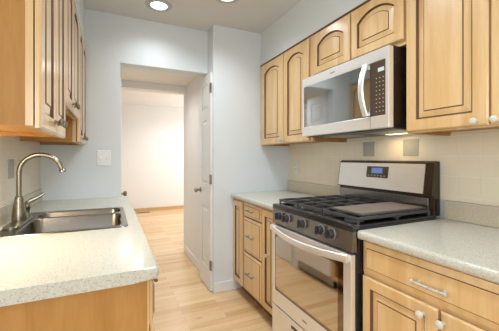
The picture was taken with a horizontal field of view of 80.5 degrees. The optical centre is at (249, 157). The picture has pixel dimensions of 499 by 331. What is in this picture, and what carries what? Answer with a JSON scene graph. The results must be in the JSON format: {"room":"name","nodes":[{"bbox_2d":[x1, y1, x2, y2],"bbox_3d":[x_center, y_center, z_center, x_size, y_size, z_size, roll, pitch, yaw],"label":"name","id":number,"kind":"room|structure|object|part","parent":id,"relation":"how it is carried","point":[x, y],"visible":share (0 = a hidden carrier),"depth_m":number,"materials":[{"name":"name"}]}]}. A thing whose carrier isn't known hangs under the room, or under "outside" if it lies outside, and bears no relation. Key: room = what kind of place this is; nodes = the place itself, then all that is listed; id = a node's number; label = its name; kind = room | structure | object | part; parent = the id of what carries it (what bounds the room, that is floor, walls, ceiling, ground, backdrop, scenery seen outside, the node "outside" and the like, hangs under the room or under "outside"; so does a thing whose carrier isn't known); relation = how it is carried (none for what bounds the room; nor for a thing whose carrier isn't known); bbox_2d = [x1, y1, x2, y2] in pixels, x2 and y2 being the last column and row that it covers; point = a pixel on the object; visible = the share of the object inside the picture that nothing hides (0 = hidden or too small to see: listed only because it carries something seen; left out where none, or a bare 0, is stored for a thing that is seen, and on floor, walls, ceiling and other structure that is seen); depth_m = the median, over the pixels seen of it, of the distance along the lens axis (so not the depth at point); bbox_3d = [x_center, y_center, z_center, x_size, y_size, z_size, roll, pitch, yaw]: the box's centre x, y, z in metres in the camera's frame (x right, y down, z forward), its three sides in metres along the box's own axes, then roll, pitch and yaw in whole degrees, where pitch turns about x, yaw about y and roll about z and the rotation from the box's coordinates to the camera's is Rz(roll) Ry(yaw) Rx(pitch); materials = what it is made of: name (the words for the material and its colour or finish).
{"room":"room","nodes":[
{"label":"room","id":0,"kind":"room"},
{"bbox_2d":[11,196,26,221],"bbox_3d":[-1.179,0.256,1.507,0.062,0.126,0.062,0,0,-25],"label":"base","id":1,"kind":"object","parent":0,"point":[18,214],"depth_m":1.49,"materials":[{"name":"silver metal"}]},
{"bbox_2d":[75,0,83,38],"bbox_3d":[-1.130,-1.076,1.577,0.307,0.316,1.740,0,0,-25],"label":"wall","id":2,"kind":"structure","parent":0,"point":[79,3],"depth_m":2.19,"materials":[{"name":"white paint"}]},
{"bbox_2d":[0,0,66,137],"bbox_3d":[-0.847,-0.502,1.037,0.344,0.829,0.526,0,0,-25],"label":"upper cabinet","id":3,"kind":"object","parent":2,"relation":"attached to","point":[32,32],"visible":1,"depth_m":0.85,"materials":[{"name":"brown wood"}]},
{"bbox_3d":[-0.746,-0.505,1.085,0.019,0.823,0.524,0,0,-25],"label":"frame","id":4,"kind":"part","parent":3,"relation":"part of","materials":[{"name":"brown wood"}]},
{"bbox_3d":[-0.669,-0.491,0.971,0.016,0.807,0.256,0,0,-25],"label":"door","id":5,"kind":"part","parent":3,"relation":"part of","materials":[{"name":"brown wood"}]},
{"bbox_3d":[-0.669,-0.491,0.971,0.014,0.703,0.152,0,0,-25],"label":"panel","id":6,"kind":"part","parent":3,"relation":"part of","materials":[{"name":"brown wood"}]},
{"bbox_3d":[-0.780,-0.491,1.206,0.016,0.807,0.248,0,0,-25],"label":"door","id":7,"kind":"part","parent":3,"relation":"part of","materials":[{"name":"brown wood"}]},
{"bbox_3d":[-0.690,-0.130,1.070,0.031,0.029,0.029,0,0,-25],"label":"knob","id":8,"kind":"part","parent":3,"relation":"part of","materials":[{"name":"silver metal"}]},
{"bbox_3d":[-0.781,-0.491,1.206,0.014,0.703,0.144,0,0,-25],"label":"panel","id":9,"kind":"part","parent":3,"relation":"part of","materials":[{"name":"brown wood"}]},
{"bbox_2d":[20,23,87,144],"bbox_3d":[-1.355,-0.510,2.113,0.344,0.813,0.574,0,0,-25],"label":"upper cabinet","id":10,"kind":"object","parent":2,"relation":"attached to","point":[75,132],"visible":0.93,"depth_m":2.01,"materials":[{"name":"brown wood"}]},
{"bbox_3d":[-1.254,-0.510,2.160,0.019,0.813,0.574,0,0,-25],"label":"frame","id":11,"kind":"part","parent":10,"relation":"part of","materials":[{"name":"brown wood"}]},
{"bbox_3d":[-1.178,-0.501,2.049,0.016,0.787,0.262,0,0,-25],"label":"door","id":12,"kind":"part","parent":10,"relation":"part of","materials":[{"name":"brown wood"}]},
{"bbox_3d":[-1.179,-0.501,2.049,0.014,0.683,0.158,0,0,-25],"label":"panel","id":13,"kind":"part","parent":10,"relation":"part of","materials":[{"name":"brown wood"}]},
{"bbox_3d":[-1.296,-0.501,2.298,0.016,0.787,0.273,0,0,-25],"label":"door","id":14,"kind":"part","parent":10,"relation":"part of","materials":[{"name":"brown wood"}]},
{"bbox_3d":[-1.296,-0.501,2.298,0.014,0.683,0.169,0,0,-25],"label":"panel","id":15,"kind":"part","parent":10,"relation":"part of","materials":[{"name":"brown wood"}]},
{"bbox_2d":[65,0,80,119],"bbox_3d":[-1.096,-0.581,1.564,0.344,0.671,0.636,0,0,-25],"label":"upper cabinet","id":16,"kind":"object","parent":2,"relation":"attached to","point":[72,106],"visible":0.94,"depth_m":1.56,"materials":[{"name":"brown wood"}]},
{"bbox_3d":[-0.903,-0.572,1.467,0.016,0.645,0.271,0,0,-25],"label":"door","id":17,"kind":"part","parent":16,"relation":"part of","materials":[{"name":"brown wood"}]},
{"bbox_3d":[-0.904,-0.572,1.467,0.014,0.541,0.167,0,0,-25],"label":"panel","id":18,"kind":"part","parent":16,"relation":"part of","materials":[{"name":"brown wood"}]},
{"bbox_3d":[-0.995,-0.581,1.611,0.019,0.671,0.636,0,0,-25],"label":"frame","id":19,"kind":"part","parent":16,"relation":"part of","materials":[{"name":"brown wood"}]},
{"bbox_3d":[-1.035,-0.572,1.746,0.016,0.645,0.325,0,0,-25],"label":"door","id":20,"kind":"part","parent":16,"relation":"part of","materials":[{"name":"brown wood"}]},
{"bbox_3d":[-1.035,-0.572,1.746,0.014,0.541,0.221,0,0,-25],"label":"panel","id":21,"kind":"part","parent":16,"relation":"part of","materials":[{"name":"brown wood"}]},
{"bbox_2d":[40,8,207,261],"bbox_3d":[-0.316,-0.002,3.593,3.502,2.500,1.212,0,0,-25],"label":"wall","id":22,"kind":"structure","parent":0,"point":[111,41],"depth_m":2.53,"materials":[{"name":"white paint"}]},
{"bbox_2d":[0,189,41,226],"bbox_3d":[-1.258,0.287,1.515,0.018,0.094,1.735,0,0,-25],"label":"backsplash","id":23,"kind":"structure","parent":22,"relation":"attached to","point":[6,209],"depth_m":1.57,"materials":[{"name":"beige stone"}]},
{"bbox_2d":[97,150,110,165],"bbox_3d":[-1.228,-0.001,2.483,0.107,0.130,0.016,0,0,-25],"label":"light switch","id":24,"kind":"object","parent":22,"relation":"attached to","point":[103,156],"visible":1,"depth_m":2.49,"materials":[{"name":"white plastic"}]},
{"bbox_2d":[120,66,120,196],"bbox_3d":[-1.176,0.211,2.653,0.042,2.074,0.012,0,0,-25],"label":"trim","id":25,"kind":"structure","parent":22,"relation":"attached to","point":[120,66],"depth_m":2.65,"materials":[{"name":"white paint"}]},
{"bbox_2d":[185,246,199,270],"bbox_3d":[-0.619,1.201,3.396,0.014,0.095,1.050,0,0,-25],"label":"baseboard","id":26,"kind":"structure","parent":22,"relation":"attached to","point":[188,252],"depth_m":3.51,"materials":[{"name":"white paint"}]},
{"bbox_2d":[121,103,183,208],"bbox_3d":[-2.652,-0.002,6.904,5.100,2.500,0.130,0,0,-25],"label":"wall","id":27,"kind":"structure","parent":0,"point":[152,136],"depth_m":6.99,"materials":[{"name":"white paint"}]},
{"bbox_2d":[134,205,183,211],"bbox_3d":[-2.666,1.211,6.816,5.000,0.075,0.017,0,0,-25],"label":"baseboard","id":28,"kind":"structure","parent":27,"relation":"attached to","point":[180,206],"depth_m":7.04,"materials":[{"name":"brown wood"}]},
{"bbox_2d":[121,89,183,107],"bbox_3d":[-1.915,-1.292,5.344,5.100,0.080,3.580,0,0,-25],"label":"ceiling","id":29,"kind":"structure","parent":0,"point":[127,96],"depth_m":6.20,"materials":[{"name":"white paint"}]},
{"bbox_2d":[121,80,185,94],"bbox_3d":[-1.541,-1.054,3.613,1.498,0.396,0.130,0,0,-25],"label":"beam","id":30,"kind":"structure","parent":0,"point":[125,84],"depth_m":3.71,"materials":[{"name":"white paint"}]},
{"bbox_2d":[121,67,195,85],"bbox_3d":[-1.376,-0.997,3.088,1.648,0.110,0.960,0,0,-25],"label":"ceiling","id":31,"kind":"structure","parent":0,"point":[131,74],"depth_m":3.40,"materials":[{"name":"white paint"}]},
{"bbox_2d":[83,0,300,33],"bbox_3d":[-0.807,-1.274,-0.547,5.474,0.080,6.100,0,0,-25],"label":"ceiling","id":32,"kind":"structure","parent":0,"point":[255,16],"depth_m":2.50,"materials":[{"name":"white paint"}]},
{"bbox_2d":[145,0,171,11],"bbox_3d":[-0.730,-1.228,2.376,0.212,0.012,0.212,0,0,-25],"label":"recessed light","id":33,"kind":"object","parent":32,"relation":"in","point":[156,5],"visible":1,"depth_m":2.37,"materials":[{"name":"grey"}]},
{"bbox_2d":[217,0,237,3],"bbox_3d":[-0.173,-1.228,2.240,0.212,0.012,0.212,0,0,-25],"label":"recessed light","id":34,"kind":"object","parent":32,"relation":"in","point":[220,1],"visible":1,"depth_m":2.30,"materials":[{"name":"grey"}]},
{"bbox_2d":[135,208,272,330],"bbox_3d":[-1.177,1.278,1.789,6.800,0.060,10.640,0,0,-25],"label":"floor","id":35,"kind":"structure","parent":0,"point":[183,301],"depth_m":2.65,"materials":[{"name":"brown wood"}]},
{"bbox_2d":[0,278,157,330],"bbox_3d":[-0.825,0.812,1.351,0.660,0.872,1.222,0,0,-25],"label":"base cabinet","id":36,"kind":"object","parent":35,"relation":"on","point":[128,307],"visible":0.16,"depth_m":0.85,"materials":[{"name":"brown wood"}]},
{"bbox_2d":[0,189,158,306],"bbox_3d":[-0.957,0.307,1.601,0.637,0.134,1.839,0,0,-25],"label":"countertop","id":37,"kind":"structure","parent":36,"relation":"on","point":[46,266],"depth_m":0.99,"materials":[{"name":"white stone"}]},
{"bbox_2d":[2,153,65,229],"bbox_3d":[-1.093,0.150,1.530,0.237,0.358,0.320,0,0,-25],"label":"kitchen faucet","id":38,"kind":"object","parent":37,"relation":"on","point":[20,215],"visible":1,"depth_m":1.50,"materials":[{"name":"silver metal"}]},
{"bbox_3d":[-1.169,0.324,1.494,0.067,0.010,0.320,0,0,-25],"label":"plate","id":39,"kind":"part","parent":38,"relation":"part of","materials":[{"name":"silver metal"}]},
{"bbox_3d":[-1.173,0.254,1.605,0.101,0.130,0.039,0,0,-25],"label":"lever","id":40,"kind":"part","parent":38,"relation":"part of","materials":[{"name":"silver metal"}]},
{"bbox_3d":[-1.098,0.090,1.551,0.210,0.238,0.025,0,0,-28],"label":"spout","id":41,"kind":"part","parent":38,"relation":"part of","materials":[{"name":"silver metal"}]},
{"bbox_2d":[0,207,127,238],"bbox_3d":[-0.964,0.412,1.602,0.535,0.165,0.630,0,0,-25],"label":"sink","id":42,"kind":"object","parent":37,"relation":"in","point":[49,222],"visible":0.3,"depth_m":1.66,"materials":[{"name":"silver metal"}]},
{"bbox_3d":[-0.892,0.412,1.513,0.434,0.165,0.362,0,0,-25],"label":"bowl","id":43,"kind":"part","parent":42,"relation":"part of","materials":[{"name":"silver metal"}]},
{"bbox_3d":[-1.020,0.412,1.783,0.434,0.165,0.184,0,0,-25],"label":"bowl","id":44,"kind":"part","parent":42,"relation":"part of","materials":[{"name":"silver metal"}]},
{"bbox_3d":[-0.582,0.762,1.466,0.019,0.772,1.221,0,0,-25],"label":"frame","id":45,"kind":"part","parent":36,"relation":"part of","materials":[{"name":"brown wood"}]},
{"bbox_3d":[-0.402,0.453,1.133,0.018,0.134,0.452,0,0,-25],"label":"drawer","id":46,"kind":"part","parent":36,"relation":"part of","materials":[{"name":"brown wood"}]},
{"bbox_3d":[-0.401,0.834,1.133,0.016,0.592,0.452,0,0,-25],"label":"door","id":47,"kind":"part","parent":36,"relation":"part of","materials":[{"name":"brown wood"}]},
{"bbox_2d":[233,199,274,316],"bbox_3d":[0.290,0.812,2.548,0.665,0.872,0.840,0,0,-25],"label":"base cabinet","id":48,"kind":"object","parent":35,"relation":"on","point":[252,233],"visible":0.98,"depth_m":2.39,"materials":[{"name":"brown wood"}]},
{"bbox_3d":[-0.103,0.762,2.698,0.014,0.644,0.113,0,0,-25],"label":"panel","id":49,"kind":"part","parent":48,"relation":"part of","materials":[{"name":"brown wood"}]},
{"bbox_3d":[-0.104,0.762,2.697,0.016,0.748,0.217,0,0,-25],"label":"door","id":50,"kind":"part","parent":48,"relation":"part of","materials":[{"name":"brown wood"}]},
{"bbox_3d":[0.022,0.976,2.434,0.018,0.320,0.333,0,0,-25],"label":"drawer","id":51,"kind":"part","parent":48,"relation":"part of","materials":[{"name":"brown wood"}]},
{"bbox_3d":[0.022,0.659,2.434,0.018,0.292,0.333,0,0,-25],"label":"drawer","id":52,"kind":"part","parent":48,"relation":"part of","materials":[{"name":"brown wood"}]},
{"bbox_3d":[0.022,0.446,2.434,0.018,0.115,0.333,0,0,-25],"label":"drawer","id":53,"kind":"part","parent":48,"relation":"part of","materials":[{"name":"brown wood"}]},
{"bbox_3d":[0.146,0.762,2.168,0.016,0.748,0.216,0,0,-25],"label":"door","id":54,"kind":"part","parent":48,"relation":"part of","materials":[{"name":"brown wood"}]},
{"bbox_3d":[0.147,0.762,2.168,0.014,0.644,0.112,0,0,-25],"label":"panel","id":55,"kind":"part","parent":48,"relation":"part of","materials":[{"name":"brown wood"}]},
{"bbox_2d":[231,180,338,210],"bbox_3d":[0.296,0.303,2.551,0.654,0.142,0.840,0,0,-25],"label":"countertop","id":56,"kind":"structure","parent":48,"relation":"on","point":[265,199],"depth_m":2.62,"materials":[{"name":"white stone"}]},
{"bbox_2d":[270,160,439,330],"bbox_3d":[0.583,0.633,1.822,0.738,1.231,0.759,0,0,-25],"label":"gas range","id":57,"kind":"object","parent":35,"relation":"on","point":[317,249],"visible":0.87,"depth_m":1.67,"materials":[{"name":"silver metal"}]},
{"bbox_3d":[0.184,0.380,1.921,0.043,0.052,0.052,0,0,-25],"label":"knob","id":58,"kind":"part","parent":57,"relation":"part of","materials":[{"name":"grey plastic"}]},
{"bbox_3d":[0.221,0.380,1.843,0.043,0.052,0.052,0,0,-25],"label":"knob","id":59,"kind":"part","parent":57,"relation":"part of","materials":[{"name":"grey plastic"}]},
{"bbox_3d":[0.322,1.080,1.685,0.028,0.187,0.729,0,0,-25],"label":"storage drawer","id":60,"kind":"part","parent":57,"relation":"part of","materials":[{"name":"silver metal"}]},
{"bbox_3d":[0.291,0.380,1.694,0.043,0.052,0.052,0,0,-25],"label":"knob","id":61,"kind":"part","parent":57,"relation":"part of","materials":[{"name":"grey plastic"}]},
{"bbox_3d":[0.284,0.473,1.667,0.065,0.054,0.709,0,0,-25],"label":"door handle","id":62,"kind":"part","parent":57,"relation":"part of","materials":[{"name":"silver metal"}]},
{"bbox_3d":[0.322,0.712,1.685,0.028,0.528,0.729,0,0,-25],"label":"oven door","id":63,"kind":"part","parent":57,"relation":"part of","materials":[{"name":"silver metal"}]},
{"bbox_3d":[0.334,0.374,1.691,0.046,0.125,0.733,0,0,-25],"label":"control panel","id":64,"kind":"part","parent":57,"relation":"part of","materials":[{"name":"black metal"}]},
{"bbox_3d":[0.361,0.380,1.547,0.043,0.052,0.052,0,0,-25],"label":"knob","id":65,"kind":"part","parent":57,"relation":"part of","materials":[{"name":"grey plastic"}]},
{"bbox_3d":[0.396,0.380,1.472,0.043,0.052,0.052,0,0,-25],"label":"knob","id":66,"kind":"part","parent":57,"relation":"part of","materials":[{"name":"grey plastic"}]},
{"bbox_2d":[273,201,435,231],"bbox_3d":[0.590,0.327,1.812,0.608,0.030,0.735,0,0,-25],"label":"cooktop","id":67,"kind":"object","parent":57,"relation":"in","point":[320,218],"depth_m":1.57,"materials":[{"name":"black metal"}]},
{"bbox_3d":[0.544,0.318,1.529,0.099,0.013,0.099,0,0,-25],"label":"burner","id":68,"kind":"part","parent":57,"relation":"part of","materials":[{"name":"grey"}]},
{"bbox_3d":[0.852,0.093,1.967,0.015,0.074,0.174,0,0,-25],"label":"clock panel","id":69,"kind":"part","parent":57,"relation":"part of","materials":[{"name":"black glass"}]},
{"bbox_2d":[329,202,427,215],"bbox_3d":[0.705,0.274,1.613,0.488,0.011,0.235,0,0,-25],"label":"griddle","id":70,"kind":"object","parent":57,"relation":"on","point":[385,207],"visible":1,"depth_m":1.56,"materials":[{"name":"grey metal"}]},
{"bbox_2d":[363,241,498,330],"bbox_3d":[0.944,0.812,1.161,0.666,0.872,0.734,0,0,-25],"label":"base cabinet","id":71,"kind":"object","parent":35,"relation":"on","point":[402,292],"visible":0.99,"depth_m":1.11,"materials":[{"name":"brown wood"}]},
{"bbox_3d":[0.601,0.838,1.207,0.014,0.500,0.250,0,0,-25],"label":"panel","id":72,"kind":"part","parent":71,"relation":"part of","materials":[{"name":"brown wood"}]},
{"bbox_3d":[0.600,0.838,1.207,0.016,0.596,0.346,0,0,-25],"label":"door","id":73,"kind":"part","parent":71,"relation":"part of","materials":[{"name":"brown wood"}]},
{"bbox_3d":[0.630,0.577,1.087,0.031,0.029,0.029,0,0,-25],"label":"knob","id":74,"kind":"part","parent":71,"relation":"part of","materials":[{"name":"beige ceramic"}]},
{"bbox_2d":[358,200,498,283],"bbox_3d":[0.954,0.303,1.158,0.654,0.142,0.750,0,0,-25],"label":"countertop","id":75,"kind":"structure","parent":71,"relation":"on","point":[466,240],"depth_m":1.22,"materials":[{"name":"white stone"}]},
{"bbox_3d":[0.644,0.464,1.057,0.034,0.017,0.135,0,0,-25],"label":"pull handle","id":76,"kind":"part","parent":71,"relation":"part of","materials":[{"name":"grey metal"}]},
{"bbox_3d":[0.662,0.577,1.021,0.031,0.029,0.029,0,0,-25],"label":"knob","id":77,"kind":"part","parent":71,"relation":"part of","materials":[{"name":"beige ceramic"}]},
{"bbox_3d":[0.753,0.838,0.882,0.016,0.596,0.352,0,0,-25],"label":"door","id":78,"kind":"part","parent":71,"relation":"part of","materials":[{"name":"brown wood"}]},
{"bbox_2d":[207,24,288,292],"bbox_3d":[0.000,0.007,2.981,0.826,2.482,0.188,0,0,-25],"label":"wall","id":79,"kind":"structure","parent":0,"point":[241,164],"depth_m":2.81,"materials":[{"name":"white paint"}]},
{"bbox_2d":[194,72,212,290],"bbox_3d":[-0.457,0.220,2.878,0.090,2.033,0.376,0,0,-25],"label":"hallway door","id":80,"kind":"structure","parent":79,"relation":"in","point":[206,84],"depth_m":2.83,"materials":[{"name":"white paint"}]},
{"bbox_3d":[-0.430,-0.589,2.897,0.026,0.243,0.201,0,0,-25],"label":"panel","id":81,"kind":"part","parent":80,"relation":"part of","materials":[{"name":"white paint"}]},
{"bbox_3d":[-0.430,-0.057,2.897,0.026,0.618,0.201,0,0,-25],"label":"panel","id":82,"kind":"part","parent":80,"relation":"part of","materials":[{"name":"white paint"}]},
{"bbox_3d":[-0.430,0.758,2.897,0.026,0.568,0.201,0,0,-25],"label":"panel","id":83,"kind":"part","parent":80,"relation":"part of","materials":[{"name":"white paint"}]},
{"bbox_3d":[-0.430,0.220,2.897,0.022,2.033,0.363,0,0,-25],"label":"door frame","id":84,"kind":"part","parent":80,"relation":"part of","materials":[{"name":"white paint"}]},
{"bbox_2d":[214,279,237,292],"bbox_3d":[-0.222,1.201,2.765,0.239,0.095,0.014,0,0,-25],"label":"baseboard","id":85,"kind":"structure","parent":79,"relation":"attached to","point":[227,285],"depth_m":2.76,"materials":[{"name":"white paint"}]},
{"bbox_2d":[261,0,365,64],"bbox_3d":[0.796,-1.076,1.870,0.335,0.316,2.502,0,0,-25],"label":"wall","id":86,"kind":"structure","parent":0,"point":[306,17],"depth_m":2.33,"materials":[{"name":"white paint"}]},
{"bbox_2d":[290,180,443,218],"bbox_3d":[1.634,0.007,0.606,0.100,2.482,6.100,0,0,-25],"label":"wall","id":87,"kind":"structure","parent":0,"point":[441,216],"depth_m":1.66,"materials":[{"name":"beige tile"}]},
{"bbox_2d":[260,34,346,145],"bbox_3d":[0.415,-0.520,2.610,0.379,0.794,0.834,0,0,-25],"label":"upper cabinet","id":88,"kind":"object","parent":87,"relation":"attached to","point":[282,76],"visible":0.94,"depth_m":2.46,"materials":[{"name":"brown wood"}]},
{"bbox_3d":[0.208,-0.510,2.697,0.014,0.649,0.270,0,0,-25],"label":"panel","id":89,"kind":"part","parent":88,"relation":"part of","materials":[{"name":"brown wood"}]},
{"bbox_3d":[0.207,-0.510,2.697,0.016,0.769,0.390,0,0,-25],"label":"door","id":90,"kind":"part","parent":88,"relation":"part of","materials":[{"name":"brown wood"}]},
{"bbox_3d":[0.291,-0.911,2.552,0.016,0.012,0.834,0,0,-25],"label":"moulding","id":91,"kind":"part","parent":88,"relation":"part of","materials":[{"name":"brown wood"}]},
{"bbox_3d":[0.298,-0.520,2.555,0.019,0.794,0.834,0,0,-25],"label":"frame","id":92,"kind":"part","parent":88,"relation":"part of","materials":[{"name":"brown wood"}]},
{"bbox_3d":[0.370,-0.510,2.354,0.014,0.649,0.222,0,0,-25],"label":"panel","id":93,"kind":"part","parent":88,"relation":"part of","materials":[{"name":"brown wood"}]},
{"bbox_3d":[0.369,-0.510,2.354,0.016,0.769,0.342,0,0,-25],"label":"door","id":94,"kind":"part","parent":88,"relation":"part of","materials":[{"name":"brown wood"}]},
{"bbox_2d":[288,180,338,195],"bbox_3d":[0.579,0.283,2.697,0.018,0.102,0.814,0,0,-25],"label":"backsplash","id":95,"kind":"structure","parent":87,"relation":"attached to","point":[303,187],"depth_m":2.67,"materials":[{"name":"beige stone"}]},
{"bbox_2d":[312,0,405,75],"bbox_3d":[0.770,-0.746,1.894,0.348,0.341,0.761,0,0,-25],"label":"upper cabinet","id":96,"kind":"object","parent":87,"relation":"attached to","point":[372,25],"visible":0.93,"depth_m":1.74,"materials":[{"name":"brown wood"}]},
{"bbox_3d":[0.545,-0.747,1.984,0.014,0.191,0.258,0,0,-25],"label":"panel","id":97,"kind":"part","parent":96,"relation":"part of","materials":[{"name":"brown wood"}]},
{"bbox_3d":[0.544,-0.747,1.983,0.016,0.295,0.362,0,0,-25],"label":"door","id":98,"kind":"part","parent":96,"relation":"part of","materials":[{"name":"brown wood"}]},
{"bbox_3d":[0.633,-0.911,1.829,0.016,0.012,0.761,0,0,-25],"label":"moulding","id":99,"kind":"part","parent":96,"relation":"part of","materials":[{"name":"brown wood"}]},
{"bbox_2d":[302,45,406,138],"bbox_3d":[0.703,-0.358,1.873,0.481,0.423,0.732,0,0,-25],"label":"microwave","id":100,"kind":"object","parent":96,"relation":"attached to","point":[365,95],"visible":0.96,"depth_m":1.66,"materials":[{"name":"silver metal"}]},
{"bbox_3d":[0.611,-0.363,1.577,0.061,0.279,0.036,0,0,-25],"label":"handle","id":101,"kind":"part","parent":100,"relation":"part of","materials":[{"name":"silver metal"}]},
{"bbox_3d":[0.668,-0.361,1.530,0.008,0.283,0.097,0,0,-25],"label":"control panel","id":102,"kind":"part","parent":100,"relation":"part of","materials":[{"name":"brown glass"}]},
{"bbox_3d":[0.639,-0.746,1.832,0.019,0.341,0.761,0,0,-25],"label":"frame","id":103,"kind":"part","parent":96,"relation":"part of","materials":[{"name":"brown wood"}]},
{"bbox_3d":[0.704,-0.747,1.648,0.014,0.191,0.251,0,0,-25],"label":"panel","id":104,"kind":"part","parent":96,"relation":"part of","materials":[{"name":"brown wood"}]},
{"bbox_3d":[0.703,-0.747,1.647,0.016,0.295,0.355,0,0,-25],"label":"door","id":105,"kind":"part","parent":96,"relation":"part of","materials":[{"name":"brown wood"}]},
{"bbox_2d":[289,129,498,205],"bbox_3d":[0.922,-0.160,1.984,0.008,0.784,2.401,0,0,-25],"label":"tile backsplash","id":106,"kind":"structure","parent":87,"relation":"attached to","point":[469,160],"depth_m":1.68,"materials":[{"name":"beige tile"}]},
{"bbox_2d":[294,160,297,172],"bbox_3d":[0.464,0.088,2.942,0.008,0.128,0.076,0,0,-25],"label":"wall outlet","id":107,"kind":"object","parent":106,"relation":"attached to","point":[295,161],"visible":1,"depth_m":2.94,"materials":[{"name":"white plastic"}]},
{"bbox_2d":[406,0,498,135],"bbox_3d":[1.074,-0.520,1.213,0.379,0.794,0.726,0,0,-25],"label":"upper cabinet","id":108,"kind":"object","parent":87,"relation":"attached to","point":[452,46],"visible":1,"depth_m":1.28,"materials":[{"name":"brown wood"}]},
{"bbox_3d":[0.862,-0.512,1.312,0.014,0.651,0.241,0,0,-25],"label":"panel","id":109,"kind":"part","parent":108,"relation":"part of","materials":[{"name":"brown wood"}]},
{"bbox_3d":[0.898,-0.148,1.178,0.031,0.029,0.029,0,0,-25],"label":"knob","id":110,"kind":"part","parent":108,"relation":"part of","materials":[{"name":"beige ceramic"}]},
{"bbox_3d":[0.928,-0.148,1.115,0.031,0.029,0.029,0,0,-25],"label":"knob","id":111,"kind":"part","parent":108,"relation":"part of","materials":[{"name":"beige ceramic"}]},
{"bbox_3d":[1.015,-0.512,0.987,0.016,0.765,0.349,0,0,-25],"label":"door","id":112,"kind":"part","parent":108,"relation":"part of","materials":[{"name":"brown wood"}]},
{"bbox_2d":[444,200,498,227],"bbox_3d":[1.242,0.283,1.293,0.018,0.102,0.748,0,0,-25],"label":"backsplash","id":113,"kind":"structure","parent":87,"relation":"attached to","point":[480,214],"depth_m":1.50,"materials":[{"name":"beige stone"}]},
{"bbox_2d":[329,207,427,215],"bbox_3d":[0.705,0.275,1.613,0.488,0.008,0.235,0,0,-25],"label":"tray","id":114,"kind":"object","parent":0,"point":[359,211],"depth_m":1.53,"materials":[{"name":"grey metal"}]},
{"bbox_3d":[-2.676,0.007,0.863,3.098,2.482,1.955,0,0,-25],"label":"wall","id":115,"kind":"structure","parent":0,"visible":0},
{"bbox_2d":[0,136,39,205],"bbox_3d":[-1.256,-0.016,1.495,0.008,0.511,1.777,0,0,-25],"label":"tile backsplash","id":116,"kind":"structure","parent":115,"relation":"attached to","point":[13,150],"depth_m":1.70,"materials":[{"name":"beige tile"}]}
]}

